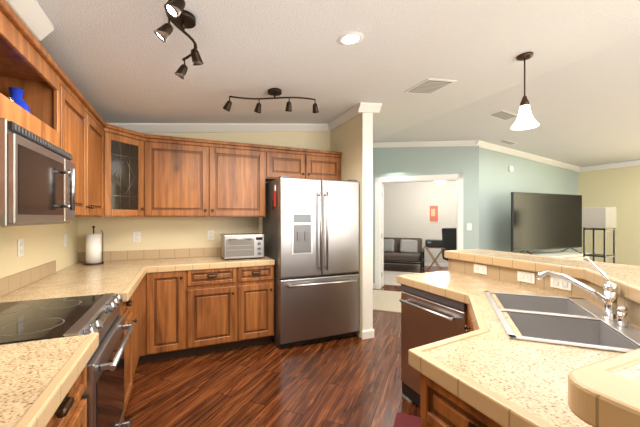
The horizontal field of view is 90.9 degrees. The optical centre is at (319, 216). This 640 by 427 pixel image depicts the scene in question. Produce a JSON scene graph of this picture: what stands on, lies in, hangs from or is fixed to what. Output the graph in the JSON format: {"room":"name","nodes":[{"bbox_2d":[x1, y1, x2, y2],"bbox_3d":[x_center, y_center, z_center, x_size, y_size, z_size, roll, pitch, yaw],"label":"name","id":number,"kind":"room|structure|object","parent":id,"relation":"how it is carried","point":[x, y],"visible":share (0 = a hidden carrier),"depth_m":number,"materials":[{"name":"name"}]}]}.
{"room":"kitchen","nodes":[
{"label":"kitchen","id":0,"kind":"room"},
{"bbox_2d":[0,217,115,278],"bbox_3d":[-1.285,-0.155,0.761,0.400,3.050,5.580,0,0,-23],"label":"wall","id":1,"kind":"structure","parent":0,"point":[43,244],"depth_m":2.53,"materials":[{"name":"white paint"}]},
{"bbox_2d":[0,0,3,117],"bbox_3d":[-1.208,-0.394,0.766,0.340,0.788,0.704,0,0,-24],"label":"upper cabinet","id":2,"kind":"object","parent":1,"relation":"attached to","point":[1,1],"depth_m":1.22,"materials":[{"name":"brown wood"}]},
{"bbox_2d":[17,239,23,256],"bbox_3d":[-1.949,0.200,2.053,0.010,0.115,0.075,0,0,-24],"label":"outlet","id":3,"kind":"object","parent":1,"relation":"attached to","point":[20,247],"visible":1,"depth_m":2.04,"materials":[{"name":"white plastic"}]},
{"bbox_2d":[0,118,74,226],"bbox_3d":[-1.419,-0.162,1.405,0.461,0.393,0.708,0,0,-24],"label":"over-the-range microwave","id":4,"kind":"object","parent":1,"relation":"attached to","point":[37,180],"visible":1,"depth_m":1.29,"materials":[{"name":"silver metal"}]},
{"bbox_2d":[4,64,87,216],"bbox_3d":[-1.730,-0.394,1.967,0.340,0.788,0.642,0,0,-24],"label":"upper cabinet","id":5,"kind":"object","parent":1,"relation":"attached to","point":[42,101],"depth_m":1.74,"materials":[{"name":"brown wood"}]},
{"bbox_2d":[63,234,66,246],"bbox_3d":[-2.284,0.210,2.824,0.010,0.115,0.075,0,0,-24],"label":"outlet","id":6,"kind":"object","parent":1,"relation":"attached to","point":[64,240],"visible":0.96,"depth_m":2.81,"materials":[{"name":"white plastic"}]},
{"bbox_2d":[88,104,111,216],"bbox_3d":[-1.918,-0.394,2.451,0.382,0.788,0.651,0,0,-24],"label":"upper cabinet","id":7,"kind":"object","parent":1,"relation":"attached to","point":[99,132],"depth_m":2.61,"materials":[{"name":"brown wood"}]},
{"bbox_2d":[112,125,151,216],"bbox_3d":[-1.999,-0.394,3.011,0.680,0.788,0.676,0,0,-24],"label":"upper cabinet","id":8,"kind":"object","parent":1,"relation":"attached to","point":[121,172],"depth_m":3.01,"materials":[{"name":"brown wood"}]},
{"bbox_2d":[116,132,327,260],"bbox_3d":[-1.105,-0.155,3.827,2.935,3.050,0.100,0,0,-23],"label":"wall","id":9,"kind":"structure","parent":0,"point":[157,233],"depth_m":3.65,"materials":[{"name":"white paint"}]},
{"bbox_2d":[133,232,140,241],"bbox_3d":[-1.970,0.215,3.389,0.075,0.115,0.010,0,0,-24],"label":"outlet","id":10,"kind":"object","parent":9,"relation":"attached to","point":[136,236],"visible":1,"depth_m":3.39,"materials":[{"name":"white plastic"}]},
{"bbox_2d":[152,136,215,216],"bbox_3d":[-1.521,-0.394,3.382,0.727,0.788,0.378,0,0,-24],"label":"upper cabinet","id":11,"kind":"object","parent":9,"relation":"attached to","point":[183,171],"depth_m":3.27,"materials":[{"name":"brown wood"}]},
{"bbox_2d":[208,230,213,239],"bbox_3d":[-1.277,0.215,3.690,0.075,0.115,0.010,0,0,-24],"label":"outlet","id":12,"kind":"object","parent":9,"relation":"attached to","point":[210,234],"visible":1,"depth_m":3.69,"materials":[{"name":"white plastic"}]},
{"bbox_2d":[216,144,267,216],"bbox_3d":[-1.000,-0.394,3.629,0.680,0.788,0.340,0,0,-24],"label":"upper cabinet","id":13,"kind":"object","parent":9,"relation":"attached to","point":[241,169],"depth_m":3.50,"materials":[{"name":"brown wood"}]},
{"bbox_2d":[268,148,311,181],"bbox_3d":[-0.435,-0.617,3.874,0.553,0.343,0.340,0,0,-24],"label":"upper cabinet","id":14,"kind":"object","parent":9,"relation":"attached to","point":[291,162],"depth_m":3.73,"materials":[{"name":"brown wood"}]},
{"bbox_2d":[312,152,341,179],"bbox_3d":[-0.045,-0.617,4.044,0.553,0.343,0.340,0,0,-24],"label":"upper cabinet","id":15,"kind":"object","parent":9,"relation":"attached to","point":[325,165],"depth_m":3.92,"materials":[{"name":"brown wood"}]},
{"bbox_2d":[124,264,447,426],"bbox_3d":[2.451,1.420,5.428,11.775,0.100,12.000,0,0,-24],"label":"floor","id":16,"kind":"structure","parent":0,"point":[352,381],"depth_m":2.56,"materials":[{"name":"brown wood"}]},
{"bbox_2d":[0,332,98,426],"bbox_3d":[-0.944,0.864,0.569,0.667,1.011,1.196,0,0,-24],"label":"base cabinet","id":17,"kind":"object","parent":16,"relation":"on","point":[43,383],"visible":1,"depth_m":0.95,"materials":[{"name":"brown wood"}]},
{"bbox_2d":[0,293,134,426],"bbox_3d":[-1.296,0.909,1.458,0.695,0.922,0.712,0,0,-24],"label":"range","id":18,"kind":"object","parent":16,"relation":"on","point":[36,320],"visible":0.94,"depth_m":1.45,"materials":[{"name":"grey"}]},
{"bbox_2d":[0,260,145,413],"bbox_3d":[-1.675,0.864,2.252,0.667,1.011,1.043,0,0,-24],"label":"base cabinet","id":19,"kind":"object","parent":16,"relation":"on","point":[45,281],"visible":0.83,"depth_m":2.16,"materials":[{"name":"beige stone"}]},
{"bbox_2d":[138,271,155,363],"bbox_3d":[-1.989,0.934,3.044,0.725,0.869,0.625,0,0,-24],"label":"base cabinet","id":20,"kind":"object","parent":16,"relation":"on","point":[147,286],"depth_m":2.89,"materials":[{"name":"brown wood"}]},
{"bbox_2d":[156,267,195,360],"bbox_3d":[-1.524,0.934,3.246,0.402,0.869,0.625,0,0,-24],"label":"base cabinet","id":21,"kind":"object","parent":16,"relation":"on","point":[194,301],"depth_m":2.99,"materials":[{"name":"brown wood"}]},
{"bbox_2d":[196,263,243,354],"bbox_3d":[-1.186,0.934,3.393,0.615,0.869,0.625,0,0,-24],"label":"base cabinet","id":22,"kind":"object","parent":16,"relation":"on","point":[219,290],"depth_m":3.15,"materials":[{"name":"brown wood"}]},
{"bbox_2d":[56,255,274,272],"bbox_3d":[-1.462,0.483,3.266,1.868,0.057,0.636,0,0,-24],"label":"countertop","id":23,"kind":"structure","parent":22,"relation":"on","point":[193,260],"depth_m":3.13,"materials":[{"name":"beige stone"}]},
{"bbox_2d":[83,226,103,264],"bbox_3d":[-2.209,0.272,3.074,0.170,0.373,0.170,0,0,-24],"label":"paper towel holder","id":24,"kind":"object","parent":23,"relation":"on","point":[93,248],"visible":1,"depth_m":3.03,"materials":[{"name":"white paper"}]},
{"bbox_2d":[221,233,263,259],"bbox_3d":[-0.868,0.324,3.525,0.430,0.266,0.362,0,0,-24],"label":"toaster oven","id":25,"kind":"object","parent":23,"relation":"on","point":[240,245],"visible":1,"depth_m":3.39,"materials":[{"name":"silver metal"}]},
{"bbox_2d":[244,263,274,346],"bbox_3d":[-0.820,0.934,3.552,0.462,0.869,0.625,0,0,-24],"label":"base cabinet","id":26,"kind":"object","parent":16,"relation":"on","point":[258,277],"depth_m":3.30,"materials":[{"name":"brown wood"}]},
{"bbox_2d":[263,176,358,347],"bbox_3d":[-0.127,0.469,3.714,0.946,1.783,0.847,0,0,-24],"label":"refrigerator","id":27,"kind":"object","parent":16,"relation":"on","point":[311,235],"visible":1,"depth_m":3.37,"materials":[{"name":"grey metal"}]},
{"bbox_2d":[373,290,400,312],"bbox_3d":[1.261,1.364,5.125,2.100,0.012,1.250,0,0,21],"label":"area rug","id":28,"kind":"object","parent":16,"relation":"on","point":[387,301],"visible":0.21,"depth_m":5.06,"materials":[{"name":"beige carpet"}]},
{"bbox_2d":[384,271,416,285],"bbox_3d":[1.754,1.364,7.059,2.300,0.012,1.600,0,0,21],"label":"area rug","id":29,"kind":"object","parent":16,"relation":"on","point":[389,277],"visible":0.14,"depth_m":7.19,"materials":[{"name":"beige carpet"}]},
{"bbox_2d":[384,237,423,272],"bbox_3d":[1.766,0.959,8.371,1.880,0.796,0.915,0,0,21],"label":"futon","id":30,"kind":"object","parent":29,"relation":"on","point":[407,250],"visible":0.6,"depth_m":8.21,"materials":[{"name":"grey"}]},
{"bbox_2d":[423,246,442,272],"bbox_3d":[2.752,1.037,7.547,0.500,0.651,0.380,0,0,21],"label":"tray table","id":31,"kind":"object","parent":29,"relation":"on","point":[436,263],"visible":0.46,"depth_m":7.43,"materials":[{"name":"brown wood"}]},
{"bbox_2d":[425,239,442,246],"bbox_3d":[2.741,0.624,7.517,0.420,0.171,0.395,0,0,22],"label":"printer","id":32,"kind":"object","parent":31,"relation":"on","point":[433,242],"visible":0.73,"depth_m":7.40,"materials":[{"name":"black plastic"}]},
{"bbox_2d":[441,228,456,260],"bbox_3d":[2.900,0.799,6.657,0.665,1.118,0.693,0,0,-24],"label":"office chair","id":33,"kind":"object","parent":29,"relation":"on","point":[449,238],"visible":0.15,"depth_m":6.84,"materials":[{"name":"black plastic"}]},
{"bbox_2d":[401,313,403,393],"bbox_3d":[0.783,0.854,1.874,1.550,1.029,1.268,0,0,-24],"label":"base cabinet","id":34,"kind":"object","parent":16,"relation":"on","point":[402,314],"depth_m":2.40,"materials":[{"name":"wood"}]},
{"bbox_2d":[399,282,466,426],"bbox_3d":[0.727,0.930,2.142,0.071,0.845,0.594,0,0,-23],"label":"dishwasher","id":35,"kind":"object","parent":34,"relation":"in","point":[428,316],"depth_m":2.21,"materials":[{"name":"silver metal"}]},
{"bbox_2d":[393,412,420,426],"bbox_3d":[0.576,1.364,1.751,0.400,0.010,0.800,0,0,21],"label":"floor mat","id":36,"kind":"object","parent":16,"relation":"on","point":[403,420],"visible":0.5,"depth_m":2.10,"materials":[{"name":"red fabric"}]},
{"bbox_2d":[404,313,583,426],"bbox_3d":[1.143,0.854,1.045,1.550,1.029,0.655,0,0,-24],"label":"base cabinet","id":37,"kind":"object","parent":16,"relation":"on","point":[453,381],"depth_m":0.94,"materials":[{"name":"stone"}]},
{"bbox_2d":[396,249,639,426],"bbox_3d":[1.018,0.320,1.535,1.848,0.062,2.112,0,0,-24],"label":"countertop","id":38,"kind":"structure","parent":37,"relation":"on","point":[576,322],"depth_m":1.45,"materials":[{"name":"beige stone"}]},
{"bbox_2d":[536,256,628,328],"bbox_3d":[1.186,0.316,1.410,0.230,0.274,0.289,0,0,-23],"label":"faucet","id":39,"kind":"object","parent":38,"relation":"on","point":[615,317],"depth_m":1.39,"materials":[{"name":"silver metal"}]},
{"bbox_2d":[484,290,639,410],"bbox_3d":[1.093,0.552,1.470,0.915,0.200,0.915,0,0,-23],"label":"sink","id":40,"kind":"object","parent":37,"relation":"in","point":[576,331],"depth_m":1.43,"materials":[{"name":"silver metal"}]},
{"bbox_2d":[526,251,590,259],"bbox_3d":[3.928,1.002,5.386,1.600,0.735,0.455,0,0,-24],"label":"media console","id":41,"kind":"object","parent":16,"relation":"on","point":[570,255],"visible":0.19,"depth_m":5.37,"materials":[{"name":"white"}]},
{"bbox_2d":[511,192,581,254],"bbox_3d":[3.916,0.116,5.377,1.870,1.031,0.340,0,0,-24],"label":"tv","id":42,"kind":"object","parent":41,"relation":"on","point":[543,221],"visible":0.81,"depth_m":5.32,"materials":[{"name":"black plastic"}]},
{"bbox_2d":[582,207,616,262],"bbox_3d":[4.133,0.615,4.665,0.290,1.510,0.290,0,0,-24],"label":"tower","id":43,"kind":"object","parent":16,"relation":"on","point":[604,219],"visible":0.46,"depth_m":4.58,"materials":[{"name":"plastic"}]},
{"bbox_2d":[37,0,639,166],"bbox_3d":[2.151,-1.170,3.361,8.875,0.509,7.950,0,0,-24],"label":"ceiling","id":44,"kind":"structure","parent":0,"point":[118,61],"depth_m":2.46,"materials":[{"name":"white paint"}]},
{"bbox_2d":[154,0,203,79],"bbox_3d":[-0.729,-0.945,1.653,0.238,0.199,0.730,0,0,-24],"label":"track light","id":45,"kind":"object","parent":44,"relation":"attached to","point":[180,18],"visible":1,"depth_m":1.60,"materials":[{"name":"brown metal"}]},
{"bbox_2d":[223,88,318,112],"bbox_3d":[-0.412,-1.011,2.825,0.885,0.238,0.154,0,0,-24],"label":"track light","id":46,"kind":"object","parent":44,"relation":"attached to","point":[274,92],"visible":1,"depth_m":2.79,"materials":[{"name":"brown metal"}]},
{"bbox_2d":[338,32,363,45],"bbox_3d":[0.199,-1.157,2.050,0.169,0.021,0.170,0,0,-24],"label":"recessed light","id":47,"kind":"object","parent":44,"relation":"in","point":[350,38],"visible":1,"depth_m":2.04,"materials":[{"name":"white"}]},
{"bbox_2d":[404,78,456,93],"bbox_3d":[1.096,-1.301,3.148,0.358,0.047,0.360,0,0,-24],"label":"ceiling vent","id":48,"kind":"object","parent":44,"relation":"in","point":[429,86],"visible":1,"depth_m":3.12,"materials":[{"name":"white metal"}]},
{"bbox_2d":[488,110,517,120],"bbox_3d":[2.461,-1.361,4.221,0.359,0.039,0.220,0,0,-24],"label":"ceiling vent","id":49,"kind":"object","parent":44,"relation":"in","point":[504,115],"visible":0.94,"depth_m":4.21,"materials":[{"name":"white metal"}]},
{"bbox_2d":[497,139,516,144],"bbox_3d":[3.160,-1.262,5.322,0.339,0.037,0.140,0,0,-24],"label":"ceiling vent","id":50,"kind":"object","parent":44,"relation":"in","point":[504,141],"visible":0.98,"depth_m":5.30,"materials":[{"name":"white metal"}]},
{"bbox_2d":[510,52,539,129],"bbox_3d":[1.698,-1.044,2.614,0.204,0.594,0.204,0,0,-24],"label":"pendant light","id":51,"kind":"object","parent":44,"relation":"hanging from","point":[525,119],"visible":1,"depth_m":2.59,"materials":[{"name":"white glass"}]},
{"bbox_2d":[328,113,372,337],"bbox_3d":[0.375,-0.155,3.941,0.134,3.050,0.830,0,0,-23],"label":"wall","id":52,"kind":"structure","parent":0,"point":[351,140],"depth_m":3.58,"materials":[{"name":"white paint"}]},
{"bbox_2d":[362,329,373,337],"bbox_3d":[0.090,1.322,4.748,0.038,0.095,2.564,0,0,-23],"label":"baseboard","id":53,"kind":"structure","parent":52,"relation":"attached to","point":[367,334],"depth_m":3.55,"materials":[{"name":"white wood"}]},
{"bbox_2d":[382,180,456,263],"bbox_3d":[2.790,0.070,7.297,5.464,2.600,3.387,0,0,21],"label":"wall","id":54,"kind":"structure","parent":0,"point":[406,209],"depth_m":8.89,"materials":[{"name":"white paint"}]},
{"bbox_2d":[382,184,383,285],"bbox_3d":[1.181,0.358,6.497,0.243,2.000,0.684,0,0,-24],"label":"door leaf","id":55,"kind":"structure","parent":54,"relation":"in","point":[382,234],"depth_m":6.16,"materials":[{"name":"white wood"}]},
{"bbox_2d":[384,261,447,266],"bbox_3d":[2.845,1.322,8.875,2.980,0.095,2.980,0,0,-23],"label":"baseboard","id":56,"kind":"structure","parent":54,"relation":"attached to","point":[425,263],"depth_m":8.80,"materials":[{"name":"white wood"}]},
{"bbox_2d":[375,173,462,288],"bbox_3d":[1.793,0.307,5.808,1.540,2.125,0.144,0,0,21],"label":"door frame","id":57,"kind":"structure","parent":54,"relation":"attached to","point":[379,181],"depth_m":5.90,"materials":[{"name":"white wood"}]},
{"bbox_2d":[429,205,438,221],"bbox_3d":[3.161,-0.095,8.747,0.270,0.490,0.024,0,0,21],"label":"framed picture","id":58,"kind":"object","parent":54,"relation":"attached to","point":[433,213],"visible":1,"depth_m":8.74,"materials":[{"name":"orange"}]},
{"bbox_2d":[373,145,639,282],"bbox_3d":[3.572,-0.155,3.798,5.820,3.050,7.317,0,0,-24],"label":"wall","id":59,"kind":"structure","parent":0,"point":[491,182],"depth_m":5.80,"materials":[{"name":"paint"}]},
{"bbox_2d":[5,0,639,171],"bbox_3d":[2.234,-1.135,3.170,8.575,0.580,7.232,0,0,-24],"label":"crown molding","id":60,"kind":"structure","parent":59,"relation":"attached to","point":[33,17],"depth_m":3.77,"materials":[{"name":"white wood"}]},
{"bbox_2d":[467,223,471,229],"bbox_3d":[2.577,0.170,5.437,0.075,0.120,0.012,0,0,21],"label":"switch plate","id":61,"kind":"object","parent":59,"relation":"attached to","point":[469,226],"visible":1,"depth_m":5.43,"materials":[{"name":"white plastic"}]},
{"bbox_2d":[508,166,513,171],"bbox_3d":[3.486,-0.880,5.751,0.110,0.110,0.030,0,0,-24],"label":"smoke detector","id":62,"kind":"object","parent":59,"relation":"attached to","point":[510,168],"visible":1,"depth_m":5.74,"materials":[{"name":"white plastic"}]}
]}

